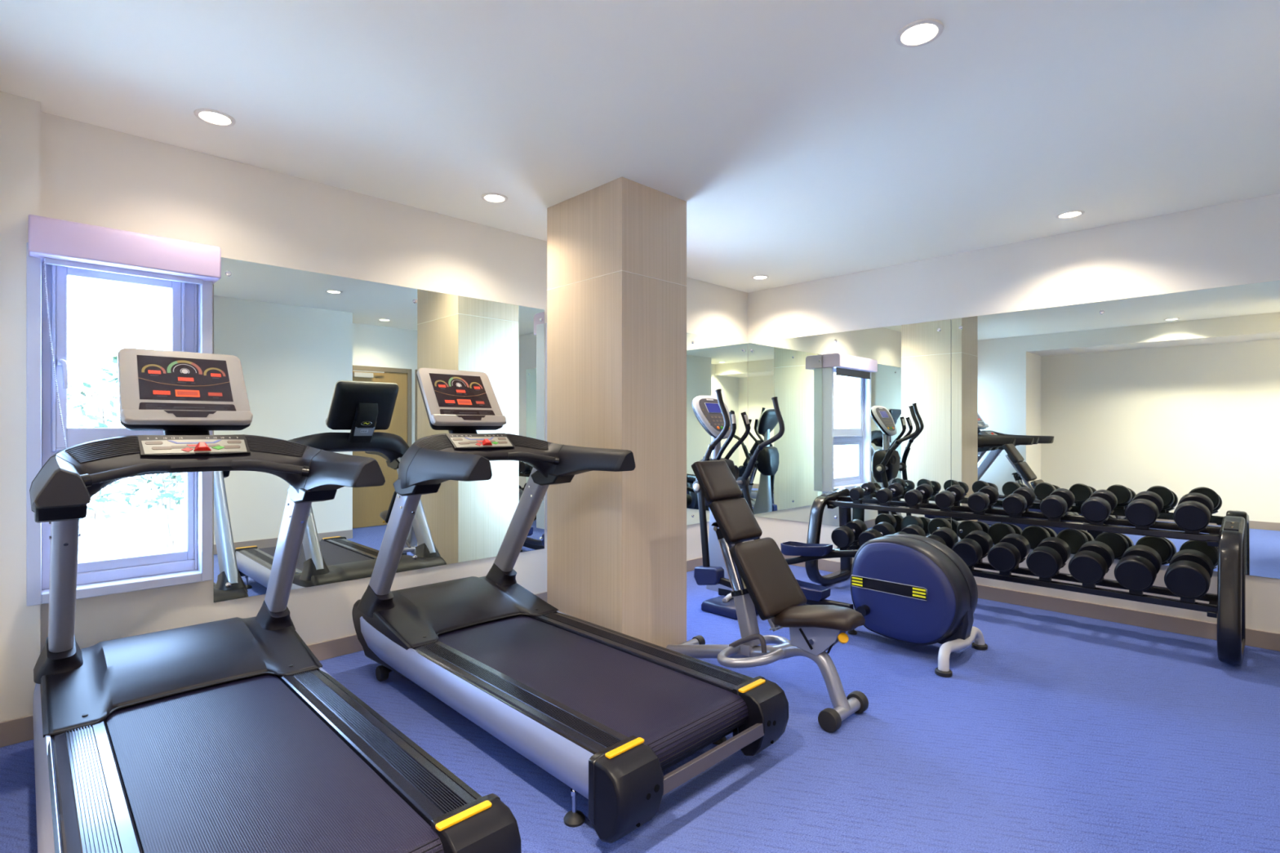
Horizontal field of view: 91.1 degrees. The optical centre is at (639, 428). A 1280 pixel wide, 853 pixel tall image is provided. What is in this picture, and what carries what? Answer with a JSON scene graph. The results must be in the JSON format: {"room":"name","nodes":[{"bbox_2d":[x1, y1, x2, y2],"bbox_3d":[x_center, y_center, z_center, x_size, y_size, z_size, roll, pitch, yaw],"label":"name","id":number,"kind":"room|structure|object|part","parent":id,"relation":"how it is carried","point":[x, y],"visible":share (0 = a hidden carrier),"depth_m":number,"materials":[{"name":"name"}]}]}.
{"room":"gym","nodes":[
{"label":"gym","id":0,"kind":"room"},
{"bbox_2d":[0,91,39,721],"bbox_3d":[-2.501,-0.040,1.921,0.978,2.620,1.130,0,0,-45],"label":"wall","id":1,"kind":"structure","parent":0,"point":[20,117],"depth_m":2.54,"materials":[{"name":"paint"}]},
{"bbox_2d":[0,715,33,747],"bbox_3d":[-2.528,1.220,2.529,0.163,0.100,0.012,0,0,-45],"label":"baseboard","id":2,"kind":"structure","parent":1,"relation":"attached to","point":[12,731],"depth_m":2.53,"materials":[{"name":"plastic"}]},
{"bbox_2d":[40,111,747,653],"bbox_3d":[-1.142,-0.040,4.155,6.350,2.620,0.150,0,0,-45],"label":"wall","id":3,"kind":"structure","parent":0,"point":[93,175],"depth_m":3.33,"materials":[{"name":"paint"}]},
{"bbox_2d":[26,242,212,606],"bbox_3d":[-2.344,-0.019,2.853,0.636,1.482,0.222,0,0,-45],"label":"window","id":4,"kind":"structure","parent":3,"relation":"in","point":[190,304],"depth_m":2.73,"materials":[{"name":"blue paint"}]},
{"bbox_3d":[-2.448,-0.237,2.662,0.062,0.135,0.030,0,0,37],"label":"handle","id":5,"kind":"part","parent":4,"relation":"part of","materials":[{"name":"blue paint"}]},
{"bbox_3d":[-2.356,-0.310,2.881,0.503,0.810,0.145,0,0,-45],"label":"sash","id":6,"kind":"part","parent":4,"relation":"part of","materials":[{"name":"blue paint"}]},
{"bbox_2d":[27,214,221,448],"bbox_3d":[-2.263,-0.277,2.785,0.646,1.161,0.219,0,0,-45],"label":"roller blind","id":7,"kind":"object","parent":4,"relation":"attached to","point":[56,242],"visible":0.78,"depth_m":2.68,"materials":[{"name":"white fabric"}]},
{"bbox_3d":[-2.385,-0.197,2.576,0.099,1.002,0.011,0,0,-23],"label":"bead chain","id":8,"kind":"part","parent":7,"relation":"part of","materials":[{"name":"blue paint"}]},
{"bbox_3d":[-2.358,0.393,2.883,0.502,0.475,0.080,0,0,-45],"label":"sash","id":9,"kind":"part","parent":4,"relation":"part of","materials":[{"name":"blue paint"}]},
{"bbox_2d":[213,257,544,602],"bbox_3d":[-1.392,0.002,3.793,1.990,1.710,0.014,0,0,-45],"label":"wall mirror","id":10,"kind":"object","parent":3,"relation":"attached to","point":[329,362],"visible":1,"depth_m":3.58,"materials":[{"name":"clear glass"}]},
{"bbox_2d":[306,557,702,661],"bbox_3d":[-0.737,1.220,4.441,5.072,0.100,0.012,0,0,-45],"label":"baseboard","id":11,"kind":"structure","parent":3,"relation":"attached to","point":[329,649],"depth_m":3.52,"materials":[{"name":"plastic"}]},
{"bbox_2d":[686,333,747,525],"bbox_3d":[0.553,0.002,5.707,1.440,1.710,0.014,0,0,-45],"label":"wall mirror","id":12,"kind":"object","parent":3,"relation":"attached to","point":[713,363],"visible":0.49,"depth_m":5.82,"materials":[{"name":"clear glass"}]},
{"bbox_2d":[546,177,686,648],"bbox_3d":[-0.145,-0.040,3.781,0.526,2.620,0.674,0,0,-45],"label":"wall column","id":13,"kind":"structure","parent":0,"point":[616,249],"depth_m":3.55,"materials":[{"name":"wood"}]},
{"bbox_2d":[0,0,1279,293],"bbox_3d":[0.523,-1.400,2.462,6.350,0.100,4.900,0,0,-45],"label":"ceiling","id":14,"kind":"structure","parent":0,"point":[800,142],"depth_m":2.56,"materials":[{"name":"white paint"}]},
{"bbox_2d":[193,108,235,126],"bbox_3d":[-1.840,-1.346,2.719,0.152,0.007,0.152,0,0,-45],"label":"recessed light","id":15,"kind":"object","parent":14,"relation":"in","point":[213,117],"visible":1,"depth_m":2.71,"materials":[{"name":"beige"}]},
{"bbox_2d":[199,111,230,124],"bbox_3d":[-1.840,-1.347,2.719,0.111,0.004,0.111,0,0,5],"label":"diffuser","id":16,"kind":"object","parent":15,"relation":"attached to","point":[211,117],"depth_m":2.72,"materials":[{"name":"white plastic"}]},
{"bbox_2d":[480,192,507,203],"bbox_3d":[-0.849,-1.346,3.665,0.152,0.007,0.152,0,0,-45],"label":"recessed light","id":17,"kind":"object","parent":14,"relation":"in","point":[493,197],"visible":1,"depth_m":3.66,"materials":[{"name":"beige"}]},
{"bbox_2d":[484,195,504,201],"bbox_3d":[-0.849,-1.347,3.665,0.111,0.004,0.111,0,0,-4],"label":"diffuser","id":18,"kind":"object","parent":17,"relation":"attached to","point":[487,197],"depth_m":3.66,"materials":[{"name":"white plastic"}]},
{"bbox_2d":[751,275,768,279],"bbox_3d":[1.069,-1.346,5.580,0.152,0.007,0.152,0,0,-45],"label":"recessed light","id":19,"kind":"object","parent":14,"relation":"in","point":[757,277],"visible":1,"depth_m":5.57,"materials":[{"name":"beige"}]},
{"bbox_2d":[754,275,766,279],"bbox_3d":[1.069,-1.347,5.580,0.111,0.004,0.111,0,0,-4],"label":"diffuser","id":20,"kind":"object","parent":19,"relation":"attached to","point":[755,277],"depth_m":5.57,"materials":[{"name":"white plastic"}]},
{"bbox_2d":[895,18,943,47],"bbox_3d":[0.952,-1.346,2.141,0.152,0.007,0.152,0,0,-45],"label":"recessed light","id":21,"kind":"object","parent":14,"relation":"in","point":[919,33],"visible":1,"depth_m":2.13,"materials":[{"name":"beige"}]},
{"bbox_2d":[902,23,937,44],"bbox_3d":[0.952,-1.347,2.141,0.111,0.004,0.111,0,0,5],"label":"diffuser","id":22,"kind":"object","parent":21,"relation":"attached to","point":[914,33],"depth_m":2.14,"materials":[{"name":"white plastic"}]},
{"bbox_2d":[1055,209,1084,218],"bbox_3d":[2.703,-1.346,3.947,0.152,0.007,0.152,0,0,-45],"label":"recessed light","id":23,"kind":"object","parent":14,"relation":"in","point":[1070,214],"visible":1,"depth_m":3.94,"materials":[{"name":"beige"}]},
{"bbox_2d":[1059,212,1080,217],"bbox_3d":[2.703,-1.347,3.947,0.111,0.004,0.111,0,0,5],"label":"diffuser","id":24,"kind":"object","parent":23,"relation":"attached to","point":[1064,215],"depth_m":3.95,"materials":[{"name":"white plastic"}]},
{"bbox_2d":[0,564,1279,852],"bbox_3d":[0.523,1.320,2.462,6.350,0.100,4.900,0,0,-45],"label":"floor","id":25,"kind":"structure","parent":0,"point":[1068,733],"depth_m":2.40,"materials":[{"name":"blue carpet"}]},
{"bbox_2d":[29,347,520,852],"bbox_3d":[-1.349,0.477,2.035,0.900,1.586,2.109,0,0,-45],"label":"treadmill","id":26,"kind":"object","parent":25,"relation":"on","point":[228,735],"visible":1,"depth_m":2.07,"materials":[{"name":"black rubber"}]},
{"bbox_3d":[-1.644,1.045,1.741,0.042,0.194,1.818,0,0,-45],"label":"panel","id":27,"kind":"part","parent":26,"relation":"part of","materials":[{"name":"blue metal"}]},
{"bbox_3d":[-1.454,1.000,1.665,0.135,0.040,1.443,0,0,-45],"label":"foot rail","id":28,"kind":"part","parent":26,"relation":"part of","materials":[{"name":"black metal"}]},
{"bbox_2d":[45,616,319,735],"bbox_3d":[-1.848,0.981,2.543,0.812,0.238,0.685,0,0,-45],"label":"hood","id":29,"kind":"object","parent":26,"relation":"attached to","point":[108,682],"depth_m":2.43,"materials":[{"name":"black plastic"}]},
{"bbox_2d":[150,374,219,398],"bbox_3d":[-1.800,-0.167,2.495,0.226,0.085,0.056,0,0,-45],"label":"display screen","id":30,"kind":"object","parent":26,"relation":"attached to","point":[162,386],"depth_m":2.49,"materials":[{"name":"red plastic"}]},
{"bbox_2d":[146,404,224,410],"bbox_3d":[-1.760,-0.083,2.456,0.273,0.017,0.012,0,0,-45],"label":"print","id":31,"kind":"object","parent":26,"relation":"on","point":[181,407],"depth_m":2.45,"materials":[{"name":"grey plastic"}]},
{"bbox_3d":[-1.050,1.045,2.326,0.042,0.194,1.818,0,0,-45],"label":"panel","id":32,"kind":"part","parent":26,"relation":"part of","materials":[{"name":"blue metal"}]},
{"bbox_3d":[-0.977,1.000,2.135,0.135,0.040,1.443,0,0,-45],"label":"foot rail","id":33,"kind":"part","parent":26,"relation":"part of","materials":[{"name":"black metal"}]},
{"bbox_2d":[351,368,788,843],"bbox_3d":[-0.478,0.477,2.836,0.900,1.586,2.109,0,0,-45],"label":"treadmill","id":34,"kind":"object","parent":25,"relation":"on","point":[603,711],"visible":1,"depth_m":2.62,"materials":[{"name":"black plastic"}]},
{"bbox_2d":[376,576,556,648],"bbox_3d":[-0.977,0.981,3.343,0.812,0.238,0.685,0,0,-45],"label":"hood","id":35,"kind":"object","parent":34,"relation":"attached to","point":[444,612],"depth_m":3.22,"materials":[{"name":"black plastic"}]},
{"bbox_2d":[443,410,491,414],"bbox_3d":[-0.890,-0.083,3.256,0.273,0.017,0.012,0,0,-45],"label":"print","id":36,"kind":"object","parent":34,"relation":"on","point":[445,412],"depth_m":3.25,"materials":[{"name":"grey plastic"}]},
{"bbox_3d":[-0.774,1.045,2.542,0.042,0.194,1.818,0,0,-45],"label":"panel","id":37,"kind":"part","parent":34,"relation":"part of","materials":[{"name":"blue metal"}]},
{"bbox_3d":[-0.583,1.000,2.466,0.135,0.040,1.443,0,0,-45],"label":"foot rail","id":38,"kind":"part","parent":34,"relation":"part of","materials":[{"name":"black metal"}]},
{"bbox_3d":[-0.213,1.195,2.036,0.026,0.110,0.022,0,0,-45],"label":"foot stem","id":39,"kind":"part","parent":34,"relation":"part of","materials":[{"name":"silver metal"}]},
{"bbox_3d":[-0.106,1.000,2.935,0.135,0.040,1.443,0,0,-45],"label":"foot rail","id":40,"kind":"part","parent":34,"relation":"part of","materials":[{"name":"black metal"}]},
{"bbox_2d":[666,459,868,733],"bbox_3d":[0.535,0.717,3.085,0.536,1.106,1.131,0,0,-45],"label":"weight bench","id":41,"kind":"object","parent":25,"relation":"on","point":[760,576],"visible":0.91,"depth_m":2.96,"materials":[{"name":"brown leather"}]},
{"bbox_3d":[0.474,0.706,3.147,0.064,0.324,0.169,0,0,-45],"label":"post","id":42,"kind":"part","parent":41,"relation":"part of","materials":[{"name":"silver metal"}]},
{"bbox_3d":[0.527,0.932,3.093,0.078,0.265,0.135,0,0,-45],"label":"post","id":43,"kind":"part","parent":41,"relation":"part of","materials":[{"name":"silver metal"}]},
{"bbox_3d":[0.517,1.026,3.017,0.025,0.110,0.214,0,0,-45],"label":"carry handle","id":44,"kind":"part","parent":41,"relation":"part of","materials":[{"name":"grey plastic"}]},
{"bbox_3d":[0.504,0.617,3.117,0.070,0.673,0.450,0,0,-45],"label":"frame","id":45,"kind":"part","parent":41,"relation":"part of","materials":[{"name":"silver metal"}]},
{"bbox_3d":[0.797,0.844,2.819,0.240,0.120,0.385,0,0,-45],"label":"seat","id":46,"kind":"part","parent":41,"relation":"part of","materials":[{"name":"black leather"}]},
{"bbox_3d":[0.839,0.948,2.748,0.010,0.079,0.044,0,0,-45],"label":"pull lever","id":47,"kind":"part","parent":41,"relation":"part of","materials":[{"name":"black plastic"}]},
{"bbox_3d":[0.845,0.896,2.707,0.044,0.044,0.109,0,0,-45],"label":"pull knob","id":48,"kind":"part","parent":41,"relation":"part of","materials":[{"name":"orange plastic"}]},
{"bbox_2d":[691,389,987,677],"bbox_3d":[1.131,0.497,4.075,0.665,1.546,1.894,0,0,-45],"label":"elliptical trainer","id":49,"kind":"object","parent":25,"relation":"on","point":[915,589],"visible":0.85,"depth_m":3.60,"materials":[{"name":"blue plastic"}]},
{"bbox_3d":[0.449,0.603,4.404,0.040,0.821,0.110,0,0,-45],"label":"rocker arm","id":50,"kind":"part","parent":49,"relation":"part of","materials":[{"name":"black metal"}]},
{"bbox_3d":[0.566,-0.103,4.665,0.301,0.253,0.139,0,0,-45],"label":"console panel","id":51,"kind":"part","parent":49,"relation":"part of","materials":[{"name":"grey plastic"}]},
{"bbox_3d":[0.566,0.180,4.665,0.068,0.382,0.070,0,0,-45],"label":"console post","id":52,"kind":"part","parent":49,"relation":"part of","materials":[{"name":"silver metal"}]},
{"bbox_3d":[0.534,-0.021,4.356,0.204,0.497,0.054,0,0,36],"label":"moving handle","id":53,"kind":"part","parent":49,"relation":"part of","materials":[{"name":"black plastic"}]},
{"bbox_3d":[0.618,0.062,4.524,0.048,0.376,0.221,0,0,-34],"label":"fixed handle","id":54,"kind":"part","parent":49,"relation":"part of","materials":[{"name":"black metal"}]},
{"bbox_3d":[0.663,-0.067,4.458,0.035,0.077,0.054,0,0,-17],"label":"pulse plate","id":55,"kind":"part","parent":49,"relation":"part of","materials":[{"name":"grey plastic"}]},
{"bbox_3d":[0.707,0.062,4.611,0.221,0.376,0.048,0,0,34],"label":"fixed handle","id":56,"kind":"part","parent":49,"relation":"part of","materials":[{"name":"black metal"}]},
{"bbox_3d":[0.771,-0.067,4.565,0.054,0.077,0.035,0,0,18],"label":"pulse plate","id":57,"kind":"part","parent":49,"relation":"part of","materials":[{"name":"grey plastic"}]},
{"bbox_3d":[0.853,0.589,4.735,0.038,0.778,0.203,0,0,-45],"label":"rocker arm","id":58,"kind":"part","parent":49,"relation":"part of","materials":[{"name":"black metal"}]},
{"bbox_3d":[0.938,0.007,4.625,0.041,0.468,0.300,0,0,-40],"label":"moving handle","id":59,"kind":"part","parent":49,"relation":"part of","materials":[{"name":"black plastic"}]},
{"bbox_3d":[1.659,1.195,3.338,0.308,0.130,0.070,0,0,-42],"label":"leg","id":60,"kind":"part","parent":49,"relation":"part of","materials":[{"name":"grey metal"}]},
{"bbox_3d":[1.875,1.195,3.550,0.070,0.130,0.308,0,0,43],"label":"leg","id":61,"kind":"part","parent":49,"relation":"part of","materials":[{"name":"grey metal"}]},
{"bbox_2d":[804,488,1245,665],"bbox_3d":[2.406,0.886,4.307,0.630,0.767,2.502,0,0,-45],"label":"dumbbell rack","id":62,"kind":"object","parent":25,"relation":"on","point":[1228,606],"visible":0.72,"depth_m":3.81,"materials":[{"name":"black metal"}]},
{"bbox_3d":[1.560,0.886,5.166,0.630,0.767,0.092,0,0,-45],"label":"frame","id":63,"kind":"part","parent":62,"relation":"part of","materials":[{"name":"black metal"}]},
{"bbox_3d":[1.553,0.533,5.159,0.169,0.032,0.060,0,0,-45],"label":"mount plate","id":64,"kind":"part","parent":62,"relation":"part of","materials":[{"name":"black metal"}]},
{"bbox_2d":[831,519,867,547],"bbox_3d":[1.681,0.838,5.040,0.337,0.198,0.159,0,0,-45],"label":"dumbbell","id":65,"kind":"object","parent":62,"relation":"on","point":[842,536],"visible":0.89,"depth_m":4.95,"materials":[{"name":"black rubber"}]},
{"bbox_2d":[848,481,875,500],"bbox_3d":[1.759,0.490,4.961,0.283,0.130,0.096,0,0,-45],"label":"dumbbell","id":66,"kind":"object","parent":62,"relation":"on","point":[856,493],"visible":0.99,"depth_m":4.89,"materials":[{"name":"black rubber"}]},
{"bbox_3d":[1.759,0.490,4.961,0.128,0.044,0.044,-11,8,-44],"label":"handle","id":67,"kind":"part","parent":66,"relation":"part of","materials":[{"name":"silver metal"}]},
{"bbox_2d":[857,521,895,546],"bbox_3d":[1.842,0.836,4.877,0.340,0.202,0.162,0,0,-45],"label":"dumbbell","id":68,"kind":"object","parent":62,"relation":"on","point":[883,528],"visible":0.53,"depth_m":4.82,"materials":[{"name":"black rubber"}]},
{"bbox_2d":[875,482,903,502],"bbox_3d":[1.912,0.487,4.805,0.288,0.137,0.103,0,0,-45],"label":"dumbbell","id":69,"kind":"object","parent":62,"relation":"on","point":[894,490],"visible":1,"depth_m":4.73,"materials":[{"name":"black rubber"}]},
{"bbox_3d":[1.912,0.487,4.805,0.128,0.044,0.044,-11,8,-44],"label":"handle","id":70,"kind":"part","parent":69,"relation":"part of","materials":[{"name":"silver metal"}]},
{"bbox_2d":[894,524,925,537],"bbox_3d":[2.002,0.834,4.713,0.343,0.205,0.166,0,0,-45],"label":"dumbbell","id":71,"kind":"object","parent":62,"relation":"on","point":[913,529],"visible":0.13,"depth_m":4.75,"materials":[{"name":"black rubber"}]},
{"bbox_2d":[904,484,933,505],"bbox_3d":[2.065,0.485,4.649,0.294,0.144,0.109,0,0,-45],"label":"dumbbell","id":72,"kind":"object","parent":62,"relation":"on","point":[923,491],"visible":1,"depth_m":4.57,"materials":[{"name":"black rubber"}]},
{"bbox_3d":[2.065,0.485,4.649,0.128,0.044,0.044,-11,8,-44],"label":"handle","id":73,"kind":"part","parent":72,"relation":"part of","materials":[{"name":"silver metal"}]},
{"bbox_2d":[926,527,958,549],"bbox_3d":[2.163,0.833,4.551,0.346,0.209,0.170,0,0,-45],"label":"dumbbell","id":74,"kind":"object","parent":62,"relation":"on","point":[947,536],"visible":0.35,"depth_m":4.56,"materials":[{"name":"black rubber"}]},
{"bbox_2d":[934,484,964,508],"bbox_3d":[2.219,0.482,4.494,0.300,0.150,0.116,0,0,-45],"label":"dumbbell","id":75,"kind":"object","parent":62,"relation":"on","point":[954,493],"visible":1,"depth_m":4.41,"materials":[{"name":"black rubber"}]},
{"bbox_2d":[951,529,992,566],"bbox_3d":[2.323,0.831,4.388,0.349,0.213,0.173,0,0,-45],"label":"dumbbell","id":76,"kind":"object","parent":62,"relation":"on","point":[977,544],"visible":0.92,"depth_m":4.29,"materials":[{"name":"black rubber"}]},
{"bbox_2d":[967,485,999,511],"bbox_3d":[2.372,0.480,4.338,0.305,0.158,0.122,0,0,-45],"label":"dumbbell","id":77,"kind":"object","parent":62,"relation":"on","point":[978,501],"visible":1,"depth_m":4.26,"materials":[{"name":"black rubber"}]},
{"bbox_2d":[987,533,1030,571],"bbox_3d":[2.483,0.829,4.224,0.352,0.217,0.177,0,0,-45],"label":"dumbbell","id":78,"kind":"object","parent":62,"relation":"on","point":[1006,554],"visible":1,"depth_m":4.13,"materials":[{"name":"black rubber"}]},
{"bbox_2d":[1002,487,1035,515],"bbox_3d":[2.525,0.477,4.182,0.310,0.164,0.128,0,0,-45],"label":"dumbbell","id":79,"kind":"object","parent":62,"relation":"on","point":[1015,503],"visible":1,"depth_m":4.10,"materials":[{"name":"black rubber"}]},
{"bbox_3d":[2.345,0.599,4.247,0.050,0.040,2.350,0,0,-45],"label":"shelf rail","id":80,"kind":"part","parent":62,"relation":"part of","materials":[{"name":"black metal"}]},
{"bbox_3d":[2.345,0.986,4.247,0.050,0.040,2.350,0,0,-45],"label":"shelf rail","id":81,"kind":"part","parent":62,"relation":"part of","materials":[{"name":"black metal"}]},
{"bbox_3d":[2.469,0.575,4.370,0.050,0.040,2.350,0,0,-45],"label":"shelf rail","id":82,"kind":"part","parent":62,"relation":"part of","materials":[{"name":"black metal"}]},
{"bbox_3d":[2.469,0.962,4.370,0.050,0.040,2.350,0,0,-45],"label":"shelf rail","id":83,"kind":"part","parent":62,"relation":"part of","materials":[{"name":"black metal"}]},
{"bbox_2d":[1026,537,1071,577],"bbox_3d":[2.644,0.827,4.061,0.355,0.221,0.180,0,0,-45],"label":"dumbbell","id":84,"kind":"object","parent":62,"relation":"on","point":[1046,560],"visible":1,"depth_m":3.97,"materials":[{"name":"black rubber"}]},
{"bbox_2d":[1040,488,1075,518],"bbox_3d":[2.678,0.475,4.026,0.316,0.171,0.135,0,0,-45],"label":"dumbbell","id":85,"kind":"object","parent":62,"relation":"on","point":[1055,505],"visible":1,"depth_m":3.94,"materials":[{"name":"black rubber"}]},
{"bbox_2d":[1068,540,1114,584],"bbox_3d":[2.804,0.826,3.898,0.358,0.225,0.184,0,0,-45],"label":"dumbbell","id":86,"kind":"object","parent":62,"relation":"on","point":[1091,562],"visible":1,"depth_m":3.80,"materials":[{"name":"black rubber"}]},
{"bbox_2d":[1080,489,1117,522],"bbox_3d":[2.832,0.472,3.870,0.321,0.178,0.141,0,0,-45],"label":"dumbbell","id":87,"kind":"object","parent":62,"relation":"on","point":[1096,508],"visible":1,"depth_m":3.78,"materials":[{"name":"black rubber"}]},
{"bbox_2d":[1114,544,1161,591],"bbox_3d":[2.964,0.824,3.736,0.361,0.229,0.188,0,0,-45],"label":"dumbbell","id":88,"kind":"object","parent":62,"relation":"on","point":[1137,569],"visible":1,"depth_m":3.64,"materials":[{"name":"black rubber"}]},
{"bbox_2d":[1124,491,1163,526],"bbox_3d":[2.985,0.470,3.715,0.327,0.185,0.148,0,0,-45],"label":"dumbbell","id":89,"kind":"object","parent":62,"relation":"on","point":[1144,509],"visible":1,"depth_m":3.62,"materials":[{"name":"black rubber"}]},
{"bbox_2d":[1164,549,1213,599],"bbox_3d":[3.125,0.822,3.572,0.364,0.233,0.191,0,0,-45],"label":"dumbbell","id":90,"kind":"object","parent":62,"relation":"on","point":[1188,574],"visible":1,"depth_m":3.48,"materials":[{"name":"black rubber"}]},
{"bbox_2d":[1173,493,1213,531],"bbox_3d":[3.138,0.467,3.559,0.332,0.192,0.154,0,0,-45],"label":"dumbbell","id":91,"kind":"object","parent":62,"relation":"on","point":[1193,511],"visible":1,"depth_m":3.47,"materials":[{"name":"black rubber"}]},
{"bbox_3d":[3.251,0.886,3.448,0.630,0.767,0.092,0,0,-45],"label":"frame","id":92,"kind":"part","parent":62,"relation":"part of","materials":[{"name":"black metal"}]},
{"bbox_3d":[3.243,0.533,3.441,0.169,0.032,0.060,0,0,-45],"label":"mount plate","id":93,"kind":"part","parent":62,"relation":"part of","materials":[{"name":"black metal"}]},
{"bbox_2d":[747,192,1279,633],"bbox_3d":[2.786,-0.040,4.583,0.150,2.620,4.750,0,0,-45],"label":"wall","id":94,"kind":"structure","parent":0,"point":[1237,242],"depth_m":4.34,"materials":[{"name":"paint"}]},
{"bbox_2d":[747,319,951,536],"bbox_3d":[1.735,0.004,5.533,0.014,1.705,1.905,0,0,-45],"label":"wall mirror","id":95,"kind":"object","parent":94,"relation":"attached to","point":[858,407],"visible":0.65,"depth_m":5.43,"materials":[{"name":"clear glass"}]},
{"bbox_2d":[782,553,1279,651],"bbox_3d":[2.680,1.220,4.575,0.012,0.100,4.588,0,0,-45],"label":"baseboard","id":96,"kind":"structure","parent":94,"relation":"attached to","point":[1255,638],"depth_m":4.13,"materials":[{"name":"plastic"}]},
{"bbox_2d":[951,280,1279,578],"bbox_3d":[3.080,0.004,4.166,0.014,1.705,1.923,0,0,-45],"label":"wall mirror","id":97,"kind":"object","parent":94,"relation":"attached to","point":[1171,396],"visible":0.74,"depth_m":4.06,"materials":[{"name":"clear glass"}]},
{"label":"outside","id":98,"kind":"structure","parent":0,"visible":0},
{"bbox_2d":[79,486,184,559],"bbox_3d":[-1.072,1.520,4.120,26.000,0.100,32.000,0,0,-45],"label":"ground","id":99,"kind":"structure","parent":98,"point":[140,534],"depth_m":9.34,"materials":[{"name":"white"}]},
{"bbox_2d":[66,351,184,560],"bbox_3d":[-4.566,0.416,5.149,1.668,2.113,0.797,0,0,-45],"label":"tree","id":100,"kind":"object","parent":99,"relation":"on","point":[102,420],"visible":0.29,"depth_m":5.19,"materials":[{"name":"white plant"}]},
{"bbox_3d":[-4.524,0.513,5.116,0.230,1.919,0.403,0,0,-7],"label":"stem","id":101,"kind":"part","parent":100,"relation":"part of","materials":[{"name":"white plant"}]},
{"bbox_2d":[87,472,184,551],"bbox_3d":[-4.595,0.732,6.118,1.390,1.480,0.805,0,0,-45],"label":"shrub","id":102,"kind":"object","parent":99,"relation":"on","point":[170,544],"visible":0.27,"depth_m":6.06,"materials":[{"name":"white plant"}]},
{"bbox_3d":[-4.644,0.803,6.151,0.638,1.337,0.323,0,0,-33],"label":"stem","id":103,"kind":"part","parent":102,"relation":"part of","materials":[{"name":"white plant"}]}
]}

